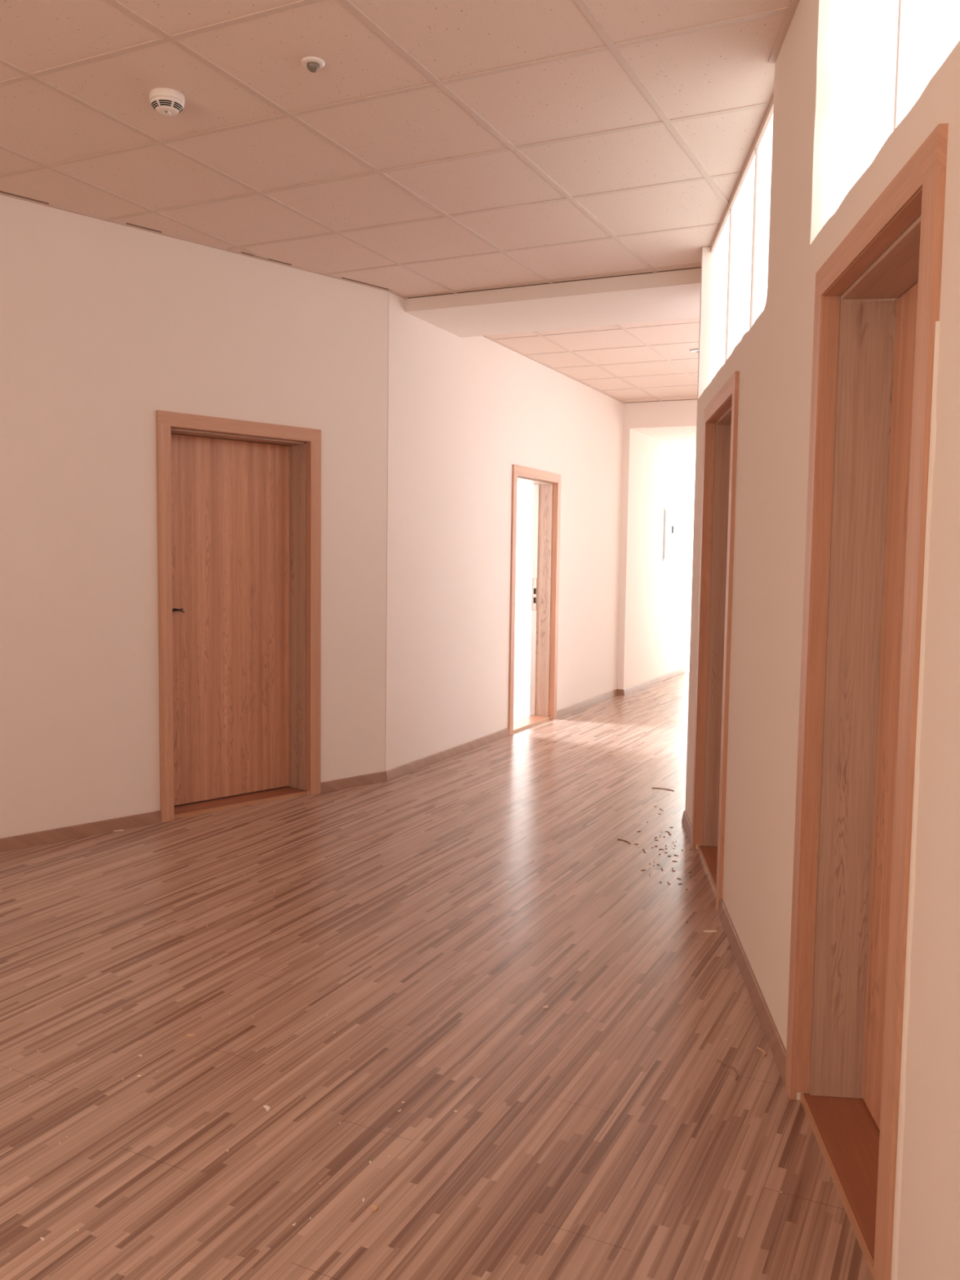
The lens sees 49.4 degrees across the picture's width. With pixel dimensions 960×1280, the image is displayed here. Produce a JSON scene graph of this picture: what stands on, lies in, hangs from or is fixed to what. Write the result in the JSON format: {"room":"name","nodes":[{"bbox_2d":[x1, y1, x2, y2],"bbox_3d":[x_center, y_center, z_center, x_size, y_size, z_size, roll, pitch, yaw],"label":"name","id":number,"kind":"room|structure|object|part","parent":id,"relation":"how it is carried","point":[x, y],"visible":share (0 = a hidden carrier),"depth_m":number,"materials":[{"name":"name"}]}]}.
{"room":"office corridor","nodes":[
{"label":"office corridor","id":0,"kind":"room"},
{"bbox_2d":[0,194,388,838],"bbox_3d":[-2.757,-0.465,4.158,0.190,2.916,6.064,5,6,44],"label":"wall","id":1,"kind":"structure","parent":0,"point":[105,326],"depth_m":5.06,"materials":[{"name":"white paint"}]},
{"bbox_2d":[0,810,161,852],"bbox_3d":[-3.227,0.999,3.669,0.016,0.060,4.576,5,6,44],"label":"baseboard","id":2,"kind":"structure","parent":1,"relation":"attached to","point":[28,840],"depth_m":4.98,"materials":[{"name":"brown wood"}]},
{"bbox_2d":[0,191,391,291],"bbox_3d":[-2.662,-1.912,3.971,0.022,0.008,6.064,5,6,44],"label":"trim","id":3,"kind":"structure","parent":1,"relation":"attached to","point":[1,193],"depth_m":5.16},
{"bbox_2d":[155,409,321,822],"bbox_3d":[-1.332,-0.132,5.642,0.230,2.062,0.992,5,6,44],"label":"door","id":4,"kind":"structure","parent":1,"relation":"in","point":[239,515],"depth_m":5.72,"materials":[{"name":"brown wood"}]},
{"bbox_3d":[-1.580,-0.070,5.242,0.015,1.992,0.070,5,6,44],"label":"casing","id":5,"kind":"part","parent":4,"relation":"part of","materials":[{"name":"brown wood"}]},
{"bbox_3d":[-0.932,-0.112,5.896,0.015,1.992,0.070,5,6,44],"label":"casing","id":6,"kind":"part","parent":4,"relation":"part of","materials":[{"name":"brown wood"}]},
{"bbox_2d":[389,289,408,299],"bbox_3d":[-0.484,-2.055,6.211,0.022,0.008,0.193,3,5,25],"label":"trim","id":7,"kind":"structure","parent":1,"relation":"attached to","point":[392,291],"depth_m":6.21,"materials":[{"name":"grey metal"}]},
{"bbox_2d":[0,0,791,402],"bbox_3d":[1.061,-1.912,4.255,6.874,0.061,11.198,4,5,36],"label":"ceiling","id":8,"kind":"structure","parent":0,"point":[437,147],"depth_m":3.85,"materials":[{"name":"tile"}]},
{"bbox_2d":[149,87,184,115],"bbox_3d":[-1.069,-1.830,3.567,0.116,0.064,0.116,1,4,5],"label":"smoke detector","id":9,"kind":"object","parent":8,"relation":"attached to","point":[166,101],"visible":1,"depth_m":3.53,"materials":[{"name":"white plastic"}]},
{"bbox_2d":[301,56,324,72],"bbox_3d":[-0.530,-1.819,3.312,0.075,0.031,0.075,1,4,5],"label":"sensor","id":10,"kind":"object","parent":8,"relation":"attached to","point":[313,64],"visible":1,"depth_m":3.30,"materials":[{"name":"white plastic"}]},
{"bbox_2d":[689,348,698,352],"bbox_3d":[1.613,-2.144,7.732,0.110,0.010,0.110,1,4,5],"label":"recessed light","id":11,"kind":"object","parent":8,"relation":"in","point":[695,350],"visible":0.57,"depth_m":7.74,"materials":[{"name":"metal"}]},
{"bbox_2d":[0,671,872,1279],"bbox_3d":[0.101,0.907,6.608,15.000,0.120,21.000,1,4,5],"label":"floor","id":12,"kind":"structure","parent":0,"point":[108,947],"depth_m":2.90,"materials":[{"name":"laminate"}]},
{"bbox_2d":[262,1105,270,1111],"bbox_3d":[-0.522,1.150,2.564,0.014,0.004,0.026,-2,5,-31],"label":"chip","id":13,"kind":"object","parent":12,"relation":"on","point":[268,1108],"visible":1,"depth_m":2.56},
{"bbox_2d":[370,1204,377,1212],"bbox_3d":[-0.219,1.184,2.175,0.014,0.004,0.020,0,5,-13],"label":"chip","id":14,"kind":"object","parent":12,"relation":"on","point":[375,1208],"visible":1,"depth_m":2.17,"materials":[{"name":"brown wood"}]},
{"bbox_2d":[9,873,782,1240],"bbox_3d":[-0.234,1.097,3.298,1.964,0.003,2.591,1,4,5],"label":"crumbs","id":15,"kind":"object","parent":12,"relation":"on","point":[402,1102],"visible":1,"depth_m":2.56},
{"bbox_2d":[634,808,698,922],"bbox_3d":[0.848,0.991,4.855,0.242,0.003,1.869,1,4,5],"label":"sawdust","id":16,"kind":"object","parent":12,"relation":"on","point":[661,809],"visible":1,"depth_m":4.82},
{"bbox_2d":[703,929,716,932],"bbox_3d":[0.847,1.070,3.835,0.050,0.004,0.012,0,4,-6],"label":"chip","id":17,"kind":"object","parent":12,"relation":"on","point":[714,931],"visible":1,"depth_m":3.83,"materials":[{"name":"brown wood"}]},
{"bbox_2d":[716,1059,737,1079],"bbox_3d":[0.670,1.149,2.793,0.026,0.004,0.110,0,5,-13],"label":"wood splinter","id":18,"kind":"object","parent":12,"relation":"on","point":[721,1061],"visible":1,"depth_m":2.81,"materials":[{"name":"brown wood"}]},
{"bbox_2d":[756,1047,765,1057],"bbox_3d":[0.785,1.142,2.895,0.015,0.004,0.050,0,4,-8],"label":"wood splinter","id":19,"kind":"object","parent":12,"relation":"on","point":[761,1049],"visible":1,"depth_m":2.90,"materials":[{"name":"brown wood"}]},
{"bbox_2d":[385,291,623,770],"bbox_3d":[0.339,-0.751,8.393,0.191,2.916,4.665,3,5,25],"label":"wall","id":20,"kind":"structure","parent":0,"point":[462,411],"depth_m":7.36,"materials":[{"name":"white paint"}]},
{"bbox_2d":[320,727,509,793],"bbox_3d":[-0.290,0.781,6.990,0.151,0.060,2.357,3,5,29],"label":"baseboard","id":21,"kind":"structure","parent":20,"relation":"attached to","point":[382,776],"depth_m":6.60,"materials":[{"name":"brown wood"}]},
{"bbox_2d":[507,464,560,735],"bbox_3d":[0.360,-0.333,8.476,0.215,2.070,1.020,3,5,25],"label":"door","id":22,"kind":"structure","parent":20,"relation":"in","point":[547,495],"depth_m":8.84,"materials":[{"name":"brown wood"}]},
{"bbox_3d":[0.250,-0.263,8.007,0.015,2.000,0.070,3,5,25],"label":"casing","id":23,"kind":"part","parent":22,"relation":"part of","materials":[{"name":"brown wood"}]},
{"bbox_3d":[0.467,-0.389,8.892,0.026,0.260,0.002,3,5,25],"label":"strike plate","id":24,"kind":"part","parent":22,"relation":"part of","materials":[{"name":"metal"}]},
{"bbox_3d":[0.649,-0.324,8.867,0.015,2.000,0.070,3,5,25],"label":"casing","id":25,"kind":"part","parent":22,"relation":"part of","materials":[{"name":"brown wood"}]},
{"bbox_2d":[404,267,701,337],"bbox_3d":[0.585,-2.004,6.256,1.930,0.080,0.780,3,5,25],"label":"beam","id":26,"kind":"structure","parent":20,"relation":"attached to","point":[669,295],"depth_m":6.14,"materials":[{"name":"white paint"}]},
{"bbox_2d":[481,335,625,403],"bbox_3d":[0.660,-2.231,8.676,0.022,0.008,3.692,3,5,25],"label":"trim","id":27,"kind":"structure","parent":20,"relation":"attached to","point":[486,336],"depth_m":8.45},
{"bbox_2d":[408,266,701,298],"bbox_3d":[0.421,-2.020,5.899,1.930,0.006,0.003,3,5,25],"label":"trim","id":28,"kind":"structure","parent":20,"relation":"attached to","point":[696,267],"depth_m":5.88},
{"bbox_2d":[617,403,692,689],"bbox_3d":[1.897,-0.984,11.666,0.260,2.916,2.600,3,5,25],"label":"wall","id":29,"kind":"structure","parent":0,"point":[656,474],"depth_m":11.23,"materials":[{"name":"white paint"}]},
{"bbox_2d":[556,667,684,717],"bbox_3d":[1.575,0.505,10.880,0.086,0.060,4.244,3,5,25],"label":"baseboard","id":30,"kind":"structure","parent":29,"relation":"attached to","point":[577,706],"depth_m":10.49,"materials":[{"name":"brown wood"}]},
{"bbox_2d":[662,507,680,560],"bbox_3d":[2.209,-1.202,11.991,0.017,0.590,0.720,3,5,25],"label":"electrical panel","id":31,"kind":"object","parent":29,"relation":"attached to","point":[671,544],"visible":1,"depth_m":11.95,"materials":[{"name":"white metal"}]},
{"bbox_3d":[2.143,-1.192,11.846,0.005,0.540,0.350,3,5,25],"label":"cabinet door","id":32,"kind":"part","parent":31,"relation":"part of","materials":[{"name":"white metal"}]},
{"bbox_3d":[2.285,-1.214,12.152,0.005,0.540,0.315,3,5,25],"label":"cabinet door","id":33,"kind":"part","parent":31,"relation":"part of","materials":[{"name":"white metal"}]},
{"bbox_2d":[630,399,697,446],"bbox_3d":[2.688,-2.235,10.712,1.860,0.252,1.700,3,5,25],"label":"wall","id":34,"kind":"structure","parent":0,"point":[673,423],"depth_m":10.25,"materials":[{"name":"white paint"}]},
{"bbox_2d":[625,399,693,403],"bbox_3d":[2.300,-2.308,9.946,1.930,0.006,0.005,3,5,25],"label":"trim","id":35,"kind":"structure","parent":34,"relation":"attached to","point":[682,399],"depth_m":10.20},
{"bbox_2d":[684,0,959,1279],"bbox_3d":[0.832,-0.220,1.639,0.190,2.916,7.445,1,4,5],"label":"wall","id":36,"kind":"structure","parent":0,"point":[773,359],"depth_m":2.72,"materials":[{"name":"white paint"}]},
{"bbox_2d":[681,810,691,844],"bbox_3d":[1.042,0.937,5.227,0.016,0.060,0.456,1,4,5],"label":"baseboard","id":37,"kind":"structure","parent":36,"relation":"attached to","point":[686,822],"depth_m":5.23,"materials":[{"name":"brown wood"}]},
{"bbox_2d":[691,371,739,911],"bbox_3d":[1.090,-0.005,4.427,0.220,2.062,0.980,1,4,5],"label":"door","id":38,"kind":"structure","parent":36,"relation":"in","point":[722,409],"depth_m":4.81,"materials":[{"name":"brown wood"}]},
{"bbox_3d":[1.030,-0.006,4.891,0.015,1.992,0.070,1,4,5],"label":"casing","id":39,"kind":"part","parent":38,"relation":"part of","materials":[{"name":"brown wood"}]},
{"bbox_3d":[0.944,0.063,3.988,0.015,1.992,0.070,1,4,5],"label":"casing","id":40,"kind":"part","parent":38,"relation":"part of","materials":[{"name":"brown wood"}]},
{"bbox_2d":[709,94,773,383],"bbox_3d":[1.063,-1.510,4.250,0.032,0.746,1.935,1,4,5],"label":"window","id":41,"kind":"structure","parent":36,"relation":"in","point":[740,246],"depth_m":4.17,"materials":[{"name":"white"}]},
{"bbox_3d":[1.131,-1.557,4.891,0.016,0.742,0.625,1,4,5],"label":"pane","id":42,"kind":"part","parent":41,"relation":"part of","materials":[{"name":"white"}]},
{"bbox_3d":[1.069,-1.507,4.241,0.016,0.742,0.654,1,4,5],"label":"pane","id":43,"kind":"part","parent":41,"relation":"part of","materials":[{"name":"white"}]},
{"bbox_3d":[1.059,-1.867,4.223,0.013,0.030,1.935,1,4,5],"label":"head rail","id":44,"kind":"part","parent":41,"relation":"part of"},
{"bbox_3d":[1.007,-1.458,3.598,0.016,0.742,0.608,1,4,5],"label":"pane","id":45,"kind":"part","parent":41,"relation":"part of","materials":[{"name":"white"}]},
{"bbox_2d":[717,898,786,1085],"bbox_3d":[0.864,1.079,3.369,0.016,0.060,1.327,1,4,5],"label":"baseboard","id":46,"kind":"structure","parent":36,"relation":"attached to","point":[776,1046],"depth_m":3.20,"materials":[{"name":"brown wood"}]},
{"bbox_2d":[768,0,799,63],"bbox_3d":[0.881,-1.783,2.950,0.022,0.008,0.630,1,4,5],"label":"trim","id":47,"kind":"structure","parent":36,"relation":"attached to","point":[793,6],"depth_m":3.06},
{"bbox_2d":[785,123,948,1279],"bbox_3d":[0.875,0.167,2.185,0.220,2.062,0.882,1,4,5],"label":"door","id":48,"kind":"structure","parent":36,"relation":"in","point":[885,353],"depth_m":2.50,"materials":[{"name":"brown wood"}]},
{"bbox_3d":[0.811,0.169,2.600,0.015,1.992,0.070,1,4,5],"label":"casing","id":49,"kind":"part","parent":48,"relation":"part of","materials":[{"name":"brown wood"}]},
{"bbox_3d":[0.734,0.230,1.794,0.015,1.992,0.070,1,4,5],"label":"casing","id":50,"kind":"part","parent":48,"relation":"part of","materials":[{"name":"brown wood"}]},
{"bbox_2d":[833,0,959,213],"bbox_3d":[0.729,-1.243,0.756,0.032,0.746,3.828,1,4,5],"label":"window","id":51,"kind":"structure","parent":36,"relation":"in","point":[890,51],"depth_m":2.27,"materials":[{"name":"white"}]},
{"bbox_3d":[0.890,-1.365,2.379,0.016,0.742,0.542,1,4,5],"label":"pane","id":52,"kind":"part","parent":51,"relation":"part of","materials":[{"name":"white"}]},
{"bbox_3d":[0.814,-1.304,1.581,0.016,0.742,1.034,1,4,5],"label":"pane","id":53,"kind":"part","parent":51,"relation":"part of","materials":[{"name":"white"}]},
{"bbox_2d":[890,320,939,1279],"bbox_3d":[0.733,0.322,1.757,0.006,1.685,0.016,1,4,5],"label":"trim","id":54,"kind":"structure","parent":36,"relation":"attached to","point":[933,420],"depth_m":1.76,"materials":[{"name":"white paint"}]},
{"bbox_3d":[-1.163,-0.882,9.812,3.725,2.916,4.300,3,5,25],"label":"wall","id":55,"kind":"structure","parent":0,"visible":0},
{"bbox_2d":[514,481,533,684],"bbox_3d":[-0.276,-1.008,11.589,3.500,2.916,0.015,3,5,25],"label":"window","id":56,"kind":"structure","parent":55,"relation":"in","point":[525,495],"depth_m":11.26,"materials":[{"name":"white glass"}]},
{"bbox_3d":[2.834,-0.747,8.784,0.150,2.916,7.660,3,5,25],"label":"wall","id":57,"kind":"structure","parent":0,"visible":0},
{"bbox_2d":[685,445,695,671],"bbox_3d":[3.386,-1.022,12.419,1.910,2.916,0.022,3,5,25],"label":"window","id":58,"kind":"structure","parent":57,"relation":"in","point":[693,456],"depth_m":12.78,"materials":[{"name":"white glass"}]}
]}

